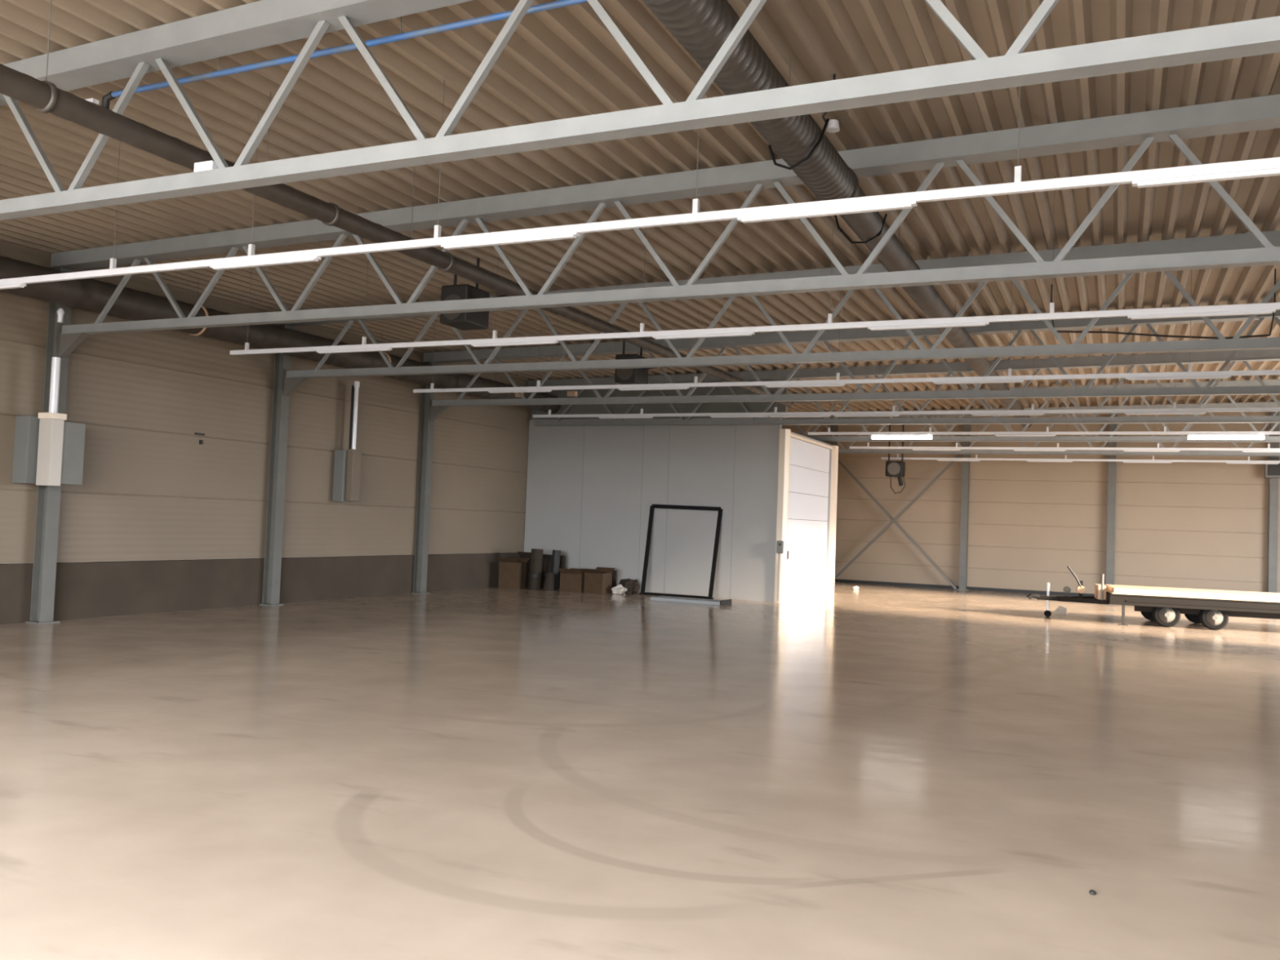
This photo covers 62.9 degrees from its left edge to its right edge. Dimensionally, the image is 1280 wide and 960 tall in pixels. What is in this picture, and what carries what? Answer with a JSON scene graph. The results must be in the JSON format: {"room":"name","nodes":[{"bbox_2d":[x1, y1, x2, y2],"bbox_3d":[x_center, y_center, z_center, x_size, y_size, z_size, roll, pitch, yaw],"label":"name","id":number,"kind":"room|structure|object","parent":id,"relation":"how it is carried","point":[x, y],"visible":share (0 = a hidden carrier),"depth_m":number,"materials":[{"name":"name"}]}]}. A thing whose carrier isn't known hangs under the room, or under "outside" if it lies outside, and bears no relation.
{"room":"empty warehouse","nodes":[
{"label":"empty warehouse","id":0,"kind":"room"},
{"bbox_2d":[85,97,98,105],"bbox_3d":[-4.030,-2.685,7.479,0.420,0.070,0.090,1,-2,25],"label":"clamp","id":1,"kind":"object","parent":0,"point":[91,100],"visible":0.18,"depth_m":7.38,"materials":[{"name":"white plastic"}]},
{"bbox_2d":[0,240,530,564],"bbox_3d":[-6.063,-1.111,19.639,0.250,5.090,35.500,1,-2,25],"label":"wall","id":2,"kind":"structure","parent":0,"point":[149,491],"depth_m":17.46,"materials":[{"name":"beige metal"}]},
{"bbox_2d":[195,432,204,444],"bbox_3d":[-7.139,-0.670,16.979,0.029,0.180,0.180,1,-2,25],"label":"wall outlet","id":3,"kind":"object","parent":2,"relation":"attached to","point":[201,442],"visible":1,"depth_m":16.99,"materials":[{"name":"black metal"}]},
{"bbox_2d":[0,552,519,624],"bbox_3d":[-6.168,1.840,19.520,0.262,0.800,35.500,1,-2,25],"label":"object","id":4,"kind":"structure","parent":2,"relation":"attached to","point":[90,589],"depth_m":17.32,"materials":[{"name":"concrete"}]},
{"bbox_2d":[332,381,361,502],"bbox_3d":[-5.546,-0.732,19.986,0.387,2.300,0.360,1,-2,25],"label":"enclosure","id":5,"kind":"object","parent":2,"relation":"attached to","point":[347,463],"visible":1,"depth_m":19.85,"materials":[{"name":"grey metal"}]},
{"bbox_2d":[0,582,1279,959],"bbox_3d":[3.734,2.531,14.943,22.200,0.200,36.100,1,-2,25],"label":"floor","id":6,"kind":"structure","parent":0,"point":[871,771],"depth_m":6.79,"materials":[{"name":"beige concrete"}]},
{"bbox_2d":[25,266,73,624],"bbox_3d":[-8.129,-0.489,14.514,0.265,4.910,0.320,1,-2,25],"label":"steel column","id":7,"kind":"structure","parent":6,"relation":"on","point":[48,501],"depth_m":14.47,"materials":[{"name":"metal"}]},
{"bbox_2d":[12,356,85,486],"bbox_3d":[-8.046,-0.788,14.328,0.588,1.740,0.640,1,-2,25],"label":"enclosure","id":8,"kind":"object","parent":7,"relation":"attached to","point":[49,450],"visible":1,"depth_m":14.11,"materials":[{"name":"grey metal"}]},
{"bbox_2d":[56,307,64,323],"bbox_3d":[-7.890,-2.240,14.261,0.100,0.193,0.100,1,-2,25],"label":"sensor","id":9,"kind":"object","parent":7,"relation":"attached to","point":[60,312],"visible":1,"depth_m":14.23,"materials":[{"name":"white plastic"}]},
{"bbox_2d":[48,93,1279,358],"bbox_3d":[1.627,-2.392,10.151,21.560,1.777,0.260,1,-2,25],"label":"roof truss","id":10,"kind":"object","parent":7,"relation":"attached to","point":[1175,125],"visible":0.88,"depth_m":10.42,"materials":[{"name":"metal"}]},
{"bbox_2d":[259,324,293,605],"bbox_3d":[-6.344,-0.268,18.409,0.265,4.910,0.320,1,-2,25],"label":"steel column","id":11,"kind":"structure","parent":6,"relation":"on","point":[282,362],"depth_m":18.38,"materials":[{"name":"metal"}]},
{"bbox_2d":[275,230,1279,396],"bbox_3d":[3.412,-2.172,14.046,21.560,1.777,0.260,1,-2,25],"label":"roof truss","id":12,"kind":"object","parent":11,"relation":"attached to","point":[293,380],"visible":0.63,"depth_m":14.04,"materials":[{"name":"metal"}]},
{"bbox_2d":[410,362,436,594],"bbox_3d":[-4.559,-0.048,22.304,0.265,4.910,0.320,1,-2,25],"label":"steel column","id":13,"kind":"structure","parent":6,"relation":"on","point":[426,438],"depth_m":22.27,"materials":[{"name":"metal"}]},
{"bbox_2d":[422,310,1279,421],"bbox_3d":[5.197,-1.952,17.940,21.560,1.777,0.260,1,-2,25],"label":"roof truss","id":14,"kind":"object","parent":13,"relation":"attached to","point":[437,407],"visible":0.82,"depth_m":18.58,"materials":[{"name":"metal"}]},
{"bbox_2d":[496,557,529,589],"bbox_3d":[-3.026,2.209,24.894,0.500,0.720,0.766,1,-2,19],"label":"cardboard box","id":15,"kind":"object","parent":6,"relation":"on","point":[512,571],"visible":1,"depth_m":24.69,"materials":[{"name":"brown cardboard"}]},
{"bbox_2d":[517,551,550,587],"bbox_3d":[-2.569,2.188,25.594,0.550,0.852,0.744,1,-3,30],"label":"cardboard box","id":16,"kind":"object","parent":6,"relation":"on","point":[545,564],"visible":0.33,"depth_m":25.42,"materials":[{"name":"brown cardboard"}]},
{"bbox_2d":[528,548,542,590],"bbox_3d":[-2.457,2.110,24.744,0.302,0.956,0.292,1,-2,25],"label":"sheet","id":17,"kind":"object","parent":6,"relation":"on","point":[536,556],"visible":1,"depth_m":24.62,"materials":[{"name":"cardboard"}]},
{"bbox_2d":[542,572,554,591],"bbox_3d":[-2.138,2.383,24.581,0.272,0.441,0.280,1,-2,25],"label":"sack","id":18,"kind":"object","parent":6,"relation":"on","point":[548,585],"visible":0.97,"depth_m":24.48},
{"bbox_2d":[551,550,560,589],"bbox_3d":[-2.033,2.151,25.136,0.200,0.945,0.269,1,-2,25],"label":"sheet","id":19,"kind":"object","parent":6,"relation":"on","point":[556,556],"visible":0.74,"depth_m":25.07,"materials":[{"name":"black metal"}]},
{"bbox_2d":[549,555,564,588],"bbox_3d":[-2.014,2.229,25.442,0.380,0.800,0.050,1,-2,25],"label":"board","id":20,"kind":"object","parent":6,"relation":"on","point":[562,557],"visible":0.36,"depth_m":25.38,"materials":[{"name":"cardboard"}]},
{"bbox_2d":[558,568,591,592],"bbox_3d":[-1.536,2.349,24.645,0.560,0.533,0.688,1,-2,22],"label":"cardboard box","id":21,"kind":"object","parent":6,"relation":"on","point":[572,580],"visible":0.85,"depth_m":24.43,"materials":[{"name":"brown cardboard"}]},
{"bbox_2d":[582,567,615,594],"bbox_3d":[-0.980,2.335,24.370,0.500,0.581,0.707,1,-3,29],"label":"cardboard box","id":22,"kind":"object","parent":6,"relation":"on","point":[599,580],"visible":1,"depth_m":24.22,"materials":[{"name":"brown cardboard"}]},
{"bbox_2d":[582,568,617,591],"bbox_3d":[-1.013,2.399,25.090,0.900,0.506,0.200,1,-2,25],"label":"cardboard box","id":23,"kind":"object","parent":6,"relation":"on","point":[614,573],"visible":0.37,"depth_m":24.89,"materials":[{"name":"cardboard"}]},
{"bbox_2d":[611,584,626,594],"bbox_3d":[-0.496,2.526,24.262,0.346,0.227,0.350,1,-2,25],"label":"crumpled paper","id":24,"kind":"object","parent":6,"relation":"on","point":[619,589],"visible":0.98,"depth_m":24.14,"materials":[{"name":"beige paper"}]},
{"bbox_2d":[624,590,631,595],"bbox_3d":[-0.268,2.592,24.098,0.163,0.100,0.175,1,-2,25],"label":"scrap","id":25,"kind":"object","parent":6,"relation":"on","point":[627,593],"visible":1,"depth_m":24.04,"materials":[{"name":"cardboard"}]},
{"bbox_2d":[618,577,639,593],"bbox_3d":[-0.272,2.490,24.677,0.483,0.349,0.480,3,-2,-22],"label":"heap","id":26,"kind":"object","parent":6,"relation":"on","point":[632,585],"visible":0.7,"depth_m":24.53,"materials":[{"name":"fabric"}]},
{"bbox_2d":[650,595,732,605],"bbox_3d":[1.095,2.583,22.593,1.660,0.100,0.600,1,-3,26],"label":"floor panel","id":27,"kind":"object","parent":6,"relation":"on","point":[666,598],"visible":1,"depth_m":22.39,"materials":[{"name":"grey metal"}]},
{"bbox_2d":[830,424,838,582],"bbox_3d":[6.121,0.653,33.358,0.320,5.177,0.210,1,-2,25],"label":"steel column","id":28,"kind":"structure","parent":6,"relation":"on","point":[833,428],"depth_m":33.36,"materials":[{"name":"metal"}]},
{"bbox_2d":[834,454,959,589],"bbox_3d":[7.840,1.231,32.333,3.851,4.078,0.110,1,-2,25],"label":"cross bracing","id":29,"kind":"object","parent":28,"relation":"attached to","point":[842,465],"visible":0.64,"depth_m":32.26,"materials":[{"name":"grey metal"}]},
{"bbox_2d":[852,586,858,590],"bbox_3d":[6.081,3.038,29.534,0.181,0.109,0.199,1,-2,25],"label":"scrap","id":30,"kind":"object","parent":6,"relation":"on","point":[855,588],"visible":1,"depth_m":29.47,"materials":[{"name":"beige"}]},
{"bbox_2d":[956,417,970,590],"bbox_3d":[9.820,0.694,31.660,0.320,5.238,0.210,1,-2,25],"label":"steel column","id":31,"kind":"structure","parent":6,"relation":"on","point":[966,428],"depth_m":31.57,"materials":[{"name":"metal"}]},
{"bbox_2d":[1053,604,1066,613],"bbox_3d":[9.501,2.910,23.679,0.280,0.160,0.160,1,-2,25],"label":"chock","id":32,"kind":"object","parent":6,"relation":"on","point":[1062,609],"visible":1,"depth_m":23.60,"materials":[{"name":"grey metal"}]},
{"bbox_2d":[1088,889,1096,894],"bbox_3d":[2.165,1.971,5.010,0.033,0.020,0.033,1,-2,25],"label":"pebble","id":33,"kind":"object","parent":6,"relation":"on","point":[1091,891],"visible":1,"depth_m":5.00,"materials":[{"name":"grey stone"}]},
{"bbox_2d":[1106,413,1116,584],"bbox_3d":[13.492,0.734,29.975,0.320,5.299,0.210,1,-2,25],"label":"steel column","id":34,"kind":"structure","parent":6,"relation":"on","point":[1112,464],"depth_m":29.88,"materials":[{"name":"metal"}]},
{"bbox_2d":[1026,565,1279,630],"bbox_3d":[11.477,2.409,21.193,6.863,1.112,2.020,1,-2,18],"label":"flatbed trailer","id":35,"kind":"object","parent":6,"relation":"on","point":[1164,606],"visible":1,"depth_m":20.62,"materials":[{"name":"painted metal"},{"name":"wood"},{"name":"rubber"}]},
{"bbox_2d":[1267,411,1279,592],"bbox_3d":[17.118,0.774,28.311,0.320,5.359,0.210,1,-2,25],"label":"steel column","id":36,"kind":"structure","parent":6,"relation":"on","point":[1273,482],"depth_m":28.21,"materials":[{"name":"metal"}]},
{"bbox_2d":[1264,459,1279,478],"bbox_3d":[17.073,-0.295,28.169,0.460,0.480,0.195,1,-2,25],"label":"junction box","id":37,"kind":"object","parent":36,"relation":"attached to","point":[1271,471],"visible":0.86,"depth_m":28.11,"materials":[{"name":"grey metal"}]},
{"bbox_2d":[0,0,1279,412],"bbox_3d":[3.944,-3.091,15.165,21.600,0.824,35.500,1,-2,25],"label":"ceiling","id":38,"kind":"structure","parent":0,"point":[561,63],"depth_m":10.57,"materials":[{"name":"paint"}]},
{"bbox_2d":[0,255,559,413],"bbox_3d":[-6.476,-2.594,16.701,0.478,0.848,20.670,1,-2,25],"label":"ventilation duct","id":39,"kind":"object","parent":38,"relation":"hanging from","point":[91,295],"visible":0.67,"depth_m":16.15,"materials":[{"name":"grey metal"}]},
{"bbox_2d":[101,0,587,109],"bbox_3d":[-1.376,-3.093,7.139,6.568,0.553,0.060,1,-2,25],"label":"pipe","id":40,"kind":"object","parent":38,"relation":"hanging from","point":[106,99],"visible":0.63,"depth_m":7.42,"materials":[{"name":"blue metal"}]},
{"bbox_2d":[0,0,793,406],"bbox_3d":[-1.617,-2.643,12.230,0.208,0.927,23.590,1,-2,25],"label":"ventilation duct","id":41,"kind":"object","parent":38,"relation":"hanging from","point":[45,96],"visible":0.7,"depth_m":8.92,"materials":[{"name":"grey metal"}]},
{"bbox_2d":[440,257,509,330],"bbox_3d":[-2.074,-2.558,14.191,1.135,0.930,0.580,1,-2,25],"label":"heater","id":42,"kind":"object","parent":38,"relation":"hanging from","point":[471,320],"visible":0.62,"depth_m":14.13,"materials":[{"name":"black metal"}]},
{"bbox_2d":[515,377,523,397],"bbox_3d":[-2.698,-2.244,23.503,0.160,0.768,0.100,1,-2,25],"label":"junction box","id":43,"kind":"object","parent":38,"relation":"hanging from","point":[517,394],"visible":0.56,"depth_m":23.47,"materials":[{"name":"beige"}]},
{"bbox_2d":[567,375,577,396],"bbox_3d":[-1.471,-2.230,22.940,0.200,0.788,0.100,1,-2,25],"label":"junction box","id":44,"kind":"object","parent":38,"relation":"hanging from","point":[571,393],"visible":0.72,"depth_m":22.89,"materials":[{"name":"beige"}]},
{"bbox_2d":[614,340,657,384],"bbox_3d":[0.168,-2.251,19.205,1.135,0.979,0.580,1,-2,25],"label":"heater","id":45,"kind":"object","parent":38,"relation":"hanging from","point":[628,375],"visible":0.48,"depth_m":19.12,"materials":[{"name":"black metal"}]},
{"bbox_2d":[0,0,1279,220],"bbox_3d":[-0.151,-2.775,6.262,21.560,1.452,0.260,1,-2,25],"label":"roof truss","id":46,"kind":"object","parent":38,"relation":"attached to","point":[263,23],"visible":0.94,"depth_m":6.70,"materials":[{"name":"metal"}]},
{"bbox_2d":[193,160,218,172],"bbox_3d":[-3.142,-2.265,7.609,0.180,0.073,0.090,1,-2,25],"label":"junction box","id":47,"kind":"object","parent":46,"relation":"on","point":[208,165],"visible":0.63,"depth_m":7.56,"materials":[{"name":"white plastic"}]},
{"bbox_2d":[0,0,1279,289],"bbox_3d":[1.274,-2.595,7.218,19.600,1.560,0.060,1,-2,25],"label":"strip light","id":48,"kind":"object","parent":38,"relation":"hanging from","point":[1263,167],"visible":0.88,"depth_m":7.40,"materials":[{"name":"white metal"}]},
{"bbox_2d":[0,284,24,289],"bbox_3d":[-6.822,-1.978,10.894,1.180,0.012,0.060,1,-2,25],"label":"diffuser","id":49,"kind":"object","parent":48,"relation":"attached to","point":[2,286],"depth_m":10.69,"materials":[{"name":"white"}]},
{"bbox_2d":[213,258,318,270],"bbox_3d":[-3.333,-1.911,9.291,1.180,0.012,0.060,1,-2,25],"label":"diffuser","id":50,"kind":"object","parent":48,"relation":"attached to","point":[265,262],"depth_m":9.30,"materials":[{"name":"white plastic"}]},
{"bbox_2d":[444,235,576,249],"bbox_3d":[-1.035,-1.867,8.235,1.180,0.012,0.060,1,-2,25],"label":"diffuser","id":51,"kind":"object","parent":48,"relation":"attached to","point":[525,238],"depth_m":8.23,"materials":[{"name":"white plastic"}]},
{"bbox_2d":[741,204,912,222],"bbox_3d":[1.264,-1.822,7.179,1.180,0.012,0.060,1,-2,25],"label":"diffuser","id":52,"kind":"object","parent":48,"relation":"attached to","point":[864,207],"depth_m":7.16,"materials":[{"name":"white plastic"}]},
{"bbox_2d":[1137,170,1279,187],"bbox_3d":[3.562,-1.778,6.123,1.180,0.012,0.060,1,-2,25],"label":"diffuser","id":53,"kind":"object","parent":48,"relation":"attached to","point":[1231,175],"depth_m":6.20,"materials":[{"name":"white plastic"}]},
{"bbox_2d":[229,175,1279,355],"bbox_3d":[3.030,-2.379,11.049,19.600,1.560,0.060,1,-2,25],"label":"strip light","id":54,"kind":"object","parent":38,"relation":"hanging from","point":[1265,308],"visible":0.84,"depth_m":11.47,"materials":[{"name":"white metal"}]},
{"bbox_2d":[318,349,390,353],"bbox_3d":[-3.876,-1.739,14.178,1.180,0.012,0.060,1,-2,25],"label":"diffuser","id":55,"kind":"object","parent":54,"relation":"attached to","point":[320,351],"depth_m":14.21,"materials":[{"name":"white plastic"}]},
{"bbox_2d":[473,342,556,346],"bbox_3d":[-1.578,-1.694,13.122,1.180,0.012,0.060,1,-2,25],"label":"diffuser","id":56,"kind":"object","parent":54,"relation":"attached to","point":[475,344],"depth_m":13.15,"materials":[{"name":"white plastic"}]},
{"bbox_2d":[654,333,751,339],"bbox_3d":[0.721,-1.650,12.066,1.180,0.012,0.060,1,-2,25],"label":"diffuser","id":57,"kind":"object","parent":54,"relation":"attached to","point":[657,336],"depth_m":12.10,"materials":[{"name":"white plastic"}]},
{"bbox_2d":[870,324,986,330],"bbox_3d":[3.020,-1.606,11.010,1.180,0.012,0.060,1,-2,25],"label":"diffuser","id":58,"kind":"object","parent":54,"relation":"attached to","point":[882,326],"depth_m":11.05,"materials":[{"name":"white plastic"}]},
{"bbox_2d":[1130,311,1271,319],"bbox_3d":[5.318,-1.561,9.954,1.180,0.012,0.060,1,-2,25],"label":"diffuser","id":59,"kind":"object","parent":54,"relation":"attached to","point":[1184,313],"depth_m":9.96,"materials":[{"name":"white plastic"}]},
{"bbox_2d":[768,73,839,169],"bbox_3d":[1.319,-2.822,8.212,0.569,0.841,0.253,3,-2,-10],"label":"sensor","id":60,"kind":"object","parent":38,"relation":"hanging from","point":[832,126],"visible":0.86,"depth_m":8.23,"materials":[{"name":"white plastic"}]},
{"bbox_2d":[642,0,1031,427],"bbox_3d":[3.841,-2.524,14.116,0.547,0.736,31.571,1,-2,25],"label":"ventilation duct","id":61,"kind":"object","parent":38,"relation":"hanging from","point":[702,27],"visible":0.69,"depth_m":7.91,"materials":[{"name":"black metal"}]},
{"bbox_2d":[413,272,1279,393],"bbox_3d":[4.824,-2.169,14.962,19.600,1.582,0.060,1,-2,25],"label":"strip light","id":62,"kind":"object","parent":38,"relation":"hanging from","point":[1189,375],"visible":0.91,"depth_m":15.46,"materials":[{"name":"white metal"}]},
{"bbox_2d":[489,391,550,393],"bbox_3d":[-2.083,-1.518,18.091,1.180,0.012,0.060,1,-2,25],"label":"diffuser","id":63,"kind":"object","parent":62,"relation":"attached to","point":[491,392],"depth_m":18.10,"materials":[{"name":"white"}]},
{"bbox_2d":[619,387,687,391],"bbox_3d":[0.215,-1.473,17.035,1.180,0.012,0.060,1,-2,25],"label":"diffuser","id":64,"kind":"object","parent":62,"relation":"attached to","point":[620,388],"depth_m":17.05,"materials":[{"name":"white plastic"}]},
{"bbox_2d":[767,385,843,387],"bbox_3d":[2.514,-1.429,15.979,1.180,0.012,0.060,1,-2,25],"label":"diffuser","id":65,"kind":"object","parent":62,"relation":"attached to","point":[768,386],"depth_m":16.01,"materials":[{"name":"white"}]},
{"bbox_2d":[934,381,1022,384],"bbox_3d":[4.813,-1.384,14.923,1.180,0.012,0.060,1,-2,25],"label":"diffuser","id":66,"kind":"object","parent":62,"relation":"attached to","point":[935,382],"depth_m":14.94,"materials":[{"name":"white plastic"}]},
{"bbox_2d":[1128,377,1228,380],"bbox_3d":[7.112,-1.340,13.867,1.180,0.012,0.060,1,-2,25],"label":"diffuser","id":67,"kind":"object","parent":62,"relation":"attached to","point":[1129,378],"depth_m":13.89,"materials":[{"name":"white plastic"}]},
{"bbox_2d":[885,424,905,493],"bbox_3d":[7.696,-0.804,31.413,0.574,2.436,0.440,1,-2,25],"label":"heater","id":68,"kind":"object","parent":38,"relation":"hanging from","point":[893,468],"visible":0.94,"depth_m":31.24,"materials":[{"name":"black metal"}]},
{"bbox_2d":[526,349,1279,426],"bbox_3d":[6.988,-1.894,21.842,21.560,1.452,0.260,1,-2,25],"label":"roof truss","id":69,"kind":"object","parent":38,"relation":"attached to","point":[1260,355],"visible":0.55,"depth_m":21.95,"materials":[{"name":"metal"}]},
{"bbox_2d":[533,324,1279,418],"bbox_3d":[6.601,-1.950,18.839,19.600,1.582,0.060,1,-2,25],"label":"strip light","id":70,"kind":"object","parent":38,"relation":"hanging from","point":[1169,411],"visible":0.96,"depth_m":19.54,"materials":[{"name":"white metal"}]},
{"bbox_2d":[600,417,650,418],"bbox_3d":[-0.306,-1.298,21.968,1.180,0.012,0.060,1,-2,25],"label":"diffuser","id":71,"kind":"object","parent":70,"relation":"attached to","point":[600,417],"depth_m":21.97,"materials":[{"name":"white"}]},
{"bbox_2d":[711,416,768,417],"bbox_3d":[1.992,-1.254,20.912,1.180,0.012,0.060,1,-2,25],"label":"diffuser","id":72,"kind":"object","parent":70,"relation":"attached to","point":[712,416],"depth_m":20.94,"materials":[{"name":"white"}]},
{"bbox_2d":[769,416,829,417],"bbox_3d":[3.101,-1.233,20.403,1.180,0.012,0.060,1,-2,25],"label":"diffuser","id":73,"kind":"object","parent":70,"relation":"attached to","point":[770,416],"depth_m":20.37,"materials":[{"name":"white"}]},
{"bbox_2d":[835,415,897,417],"bbox_3d":[4.291,-1.210,19.856,1.180,0.012,0.060,1,-2,25],"label":"diffuser","id":74,"kind":"object","parent":70,"relation":"attached to","point":[836,415],"depth_m":19.90,"materials":[{"name":"white"}]},
{"bbox_2d":[973,413,1042,415],"bbox_3d":[6.590,-1.165,18.800,1.180,0.012,0.060,1,-2,25],"label":"diffuser","id":75,"kind":"object","parent":70,"relation":"attached to","point":[973,414],"depth_m":18.77,"materials":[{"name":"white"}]},
{"bbox_2d":[1126,413,1204,414],"bbox_3d":[8.888,-1.121,17.744,1.180,0.012,0.060,1,-2,25],"label":"diffuser","id":76,"kind":"object","parent":70,"relation":"attached to","point":[1126,413],"depth_m":17.78,"materials":[{"name":"white"}]},
{"bbox_2d":[782,401,1279,456],"bbox_3d":[10.558,-1.454,29.631,21.560,1.452,0.260,1,-2,25],"label":"roof truss","id":77,"kind":"object","parent":38,"relation":"attached to","point":[1270,404],"visible":0.3,"depth_m":28.84,"materials":[{"name":"metal"}]},
{"bbox_2d":[786,379,1279,442],"bbox_3d":[8.773,-1.674,25.736,21.560,1.452,0.260,1,-2,25],"label":"roof truss","id":78,"kind":"object","parent":38,"relation":"attached to","point":[1268,438],"visible":0.34,"depth_m":24.88,"materials":[{"name":"metal"}]},
{"bbox_2d":[808,364,1279,439],"bbox_3d":[10.606,-1.658,21.580,14.600,1.650,0.110,1,-2,25],"label":"strip light","id":79,"kind":"object","parent":38,"relation":"hanging from","point":[875,435],"visible":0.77,"depth_m":22.41,"materials":[{"name":"white metal"}]},
{"bbox_2d":[871,435,932,439],"bbox_3d":[5.915,-0.964,23.691,1.340,0.080,0.110,1,-2,25],"label":"diffuser","id":80,"kind":"object","parent":79,"relation":"attached to","point":[873,437],"depth_m":23.64,"materials":[{"name":"white plastic"}]},
{"bbox_2d":[995,435,1054,435],"bbox_3d":[8.306,-0.952,22.594,1.180,0.012,0.060,1,-2,25],"label":"diffuser","id":81,"kind":"object","parent":79,"relation":"attached to","point":[996,435],"depth_m":22.56,"materials":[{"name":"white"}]},
{"bbox_2d":[1187,435,1264,439],"bbox_3d":[11.748,-0.851,21.011,1.340,0.080,0.110,1,-2,25],"label":"diffuser","id":82,"kind":"object","parent":79,"relation":"attached to","point":[1189,437],"depth_m":20.98,"materials":[{"name":"white plastic"}]},
{"bbox_2d":[849,399,1279,452],"bbox_3d":[12.346,-1.477,25.377,14.600,1.582,0.060,1,-2,25],"label":"strip light","id":83,"kind":"object","parent":38,"relation":"hanging from","point":[1268,449],"visible":0.81,"depth_m":26.12,"materials":[{"name":"white metal"}]},
{"bbox_2d":[913,449,959,450],"bbox_3d":[7.765,-0.781,27.437,1.180,0.012,0.060,1,-2,25],"label":"diffuser","id":84,"kind":"object","parent":83,"relation":"attached to","point":[913,450],"depth_m":27.41,"materials":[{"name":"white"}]},
{"bbox_2d":[1033,450,1064,451],"bbox_3d":[10.064,-0.737,26.381,1.180,0.012,0.060,1,-2,25],"label":"diffuser","id":85,"kind":"object","parent":83,"relation":"attached to","point":[1033,451],"depth_m":26.28,"materials":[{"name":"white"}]},
{"bbox_2d":[1124,450,1151,451],"bbox_3d":[12.362,-0.693,25.325,1.180,0.012,0.060,1,-2,25],"label":"diffuser","id":86,"kind":"object","parent":83,"relation":"attached to","point":[1124,451],"depth_m":25.42,"materials":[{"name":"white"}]},
{"bbox_2d":[1243,451,1279,452],"bbox_3d":[14.661,-0.648,24.269,1.180,0.012,0.060,1,-2,25],"label":"diffuser","id":87,"kind":"object","parent":83,"relation":"attached to","point":[1243,451],"depth_m":24.34,"materials":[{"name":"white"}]},
{"bbox_2d":[881,412,1279,464],"bbox_3d":[14.073,-1.264,29.144,14.600,1.582,0.060,1,-2,25],"label":"strip light","id":88,"kind":"object","parent":38,"relation":"hanging from","point":[1259,462],"visible":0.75,"depth_m":29.68,"materials":[{"name":"white metal"}]},
{"bbox_2d":[937,460,975,461],"bbox_3d":[9.492,-0.568,31.204,1.180,0.012,0.060,1,-2,25],"label":"diffuser","id":89,"kind":"object","parent":88,"relation":"attached to","point":[938,460],"depth_m":31.20,"materials":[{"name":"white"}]},
{"bbox_2d":[1027,461,1061,462],"bbox_3d":[11.790,-0.524,30.148,1.180,0.012,0.060,1,-2,25],"label":"diffuser","id":90,"kind":"object","parent":88,"relation":"attached to","point":[1028,461],"depth_m":30.18,"materials":[{"name":"white"}]},
{"bbox_2d":[1226,462,1277,464],"bbox_3d":[16.388,-0.435,28.037,1.180,0.012,0.060,1,-2,25],"label":"diffuser","id":91,"kind":"object","parent":88,"relation":"attached to","point":[1227,463],"depth_m":27.95,"materials":[{"name":"white"}]},
{"bbox_2d":[1050,268,1275,339],"bbox_3d":[7.120,-2.355,14.383,2.770,0.914,0.028,1,-2,25],"label":"cable","id":92,"kind":"object","parent":38,"relation":"hanging from","point":[1273,313],"visible":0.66,"depth_m":14.30,"materials":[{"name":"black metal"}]},
{"bbox_2d":[524,417,782,602],"bbox_3d":[0.139,0.615,25.015,6.567,4.150,0.120,1,-2,25],"label":"wall partition","id":93,"kind":"structure","parent":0,"point":[591,491],"depth_m":24.77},
{"bbox_2d":[639,504,722,599],"bbox_3d":[0.943,1.631,24.211,1.805,2.117,0.513,1,-2,25],"label":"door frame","id":94,"kind":"structure","parent":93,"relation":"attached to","point":[719,509],"depth_m":24.23,"materials":[{"name":"black metal"}]},
{"bbox_2d":[776,540,783,601],"bbox_3d":[3.113,2.040,23.406,0.150,1.360,0.099,1,-2,25],"label":"switch","id":95,"kind":"object","parent":93,"relation":"attached to","point":[780,544],"visible":1,"depth_m":23.41,"materials":[{"name":"grey"}]},
{"bbox_2d":[773,428,791,602],"bbox_3d":[3.207,0.798,23.582,0.210,3.900,0.170,1,-2,25],"label":"trim","id":96,"kind":"structure","parent":93,"relation":"attached to","point":[784,433],"depth_m":23.53,"materials":[{"name":"beige metal"}]},
{"bbox_2d":[530,379,787,419],"bbox_3d":[0.298,-1.989,25.133,6.667,1.067,0.080,1,-2,25],"label":"roof truss","id":97,"kind":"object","parent":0,"point":[752,406],"depth_m":24.96,"materials":[{"name":"grey metal"}]},
{"bbox_2d":[788,431,832,593],"bbox_3d":[1.141,0.868,27.064,6.687,3.880,4.420,1,-2,25],"label":"wall","id":98,"kind":"structure","parent":0,"point":[792,433],"depth_m":27.35,"materials":[{"name":"white metal"}]},
{"bbox_2d":[785,437,829,600],"bbox_3d":[4.100,0.979,25.630,0.070,3.759,3.830,1,-2,25],"label":"door","id":99,"kind":"structure","parent":98,"relation":"in","point":[806,458],"depth_m":25.59,"materials":[{"name":"white"}]},
{"bbox_2d":[785,433,838,599],"bbox_3d":[4.239,0.935,25.679,0.100,3.870,4.290,1,-2,25],"label":"trim","id":100,"kind":"structure","parent":98,"relation":"attached to","point":[834,461],"depth_m":27.35,"materials":[{"name":"beige"}]},
{"bbox_2d":[781,411,1279,593],"bbox_3d":[11.285,0.403,31.291,22.100,5.900,0.250,1,-2,25],"label":"wall","id":101,"kind":"structure","parent":0,"point":[1185,525],"depth_m":30.63,"materials":[{"name":"beige metal"}]},
{"bbox_2d":[834,578,1094,595],"bbox_3d":[11.118,3.291,31.050,21.600,0.100,0.029,1,-2,25],"label":"trim","id":102,"kind":"structure","parent":101,"relation":"attached to","point":[980,588],"depth_m":31.62,"materials":[{"name":"black metal"}]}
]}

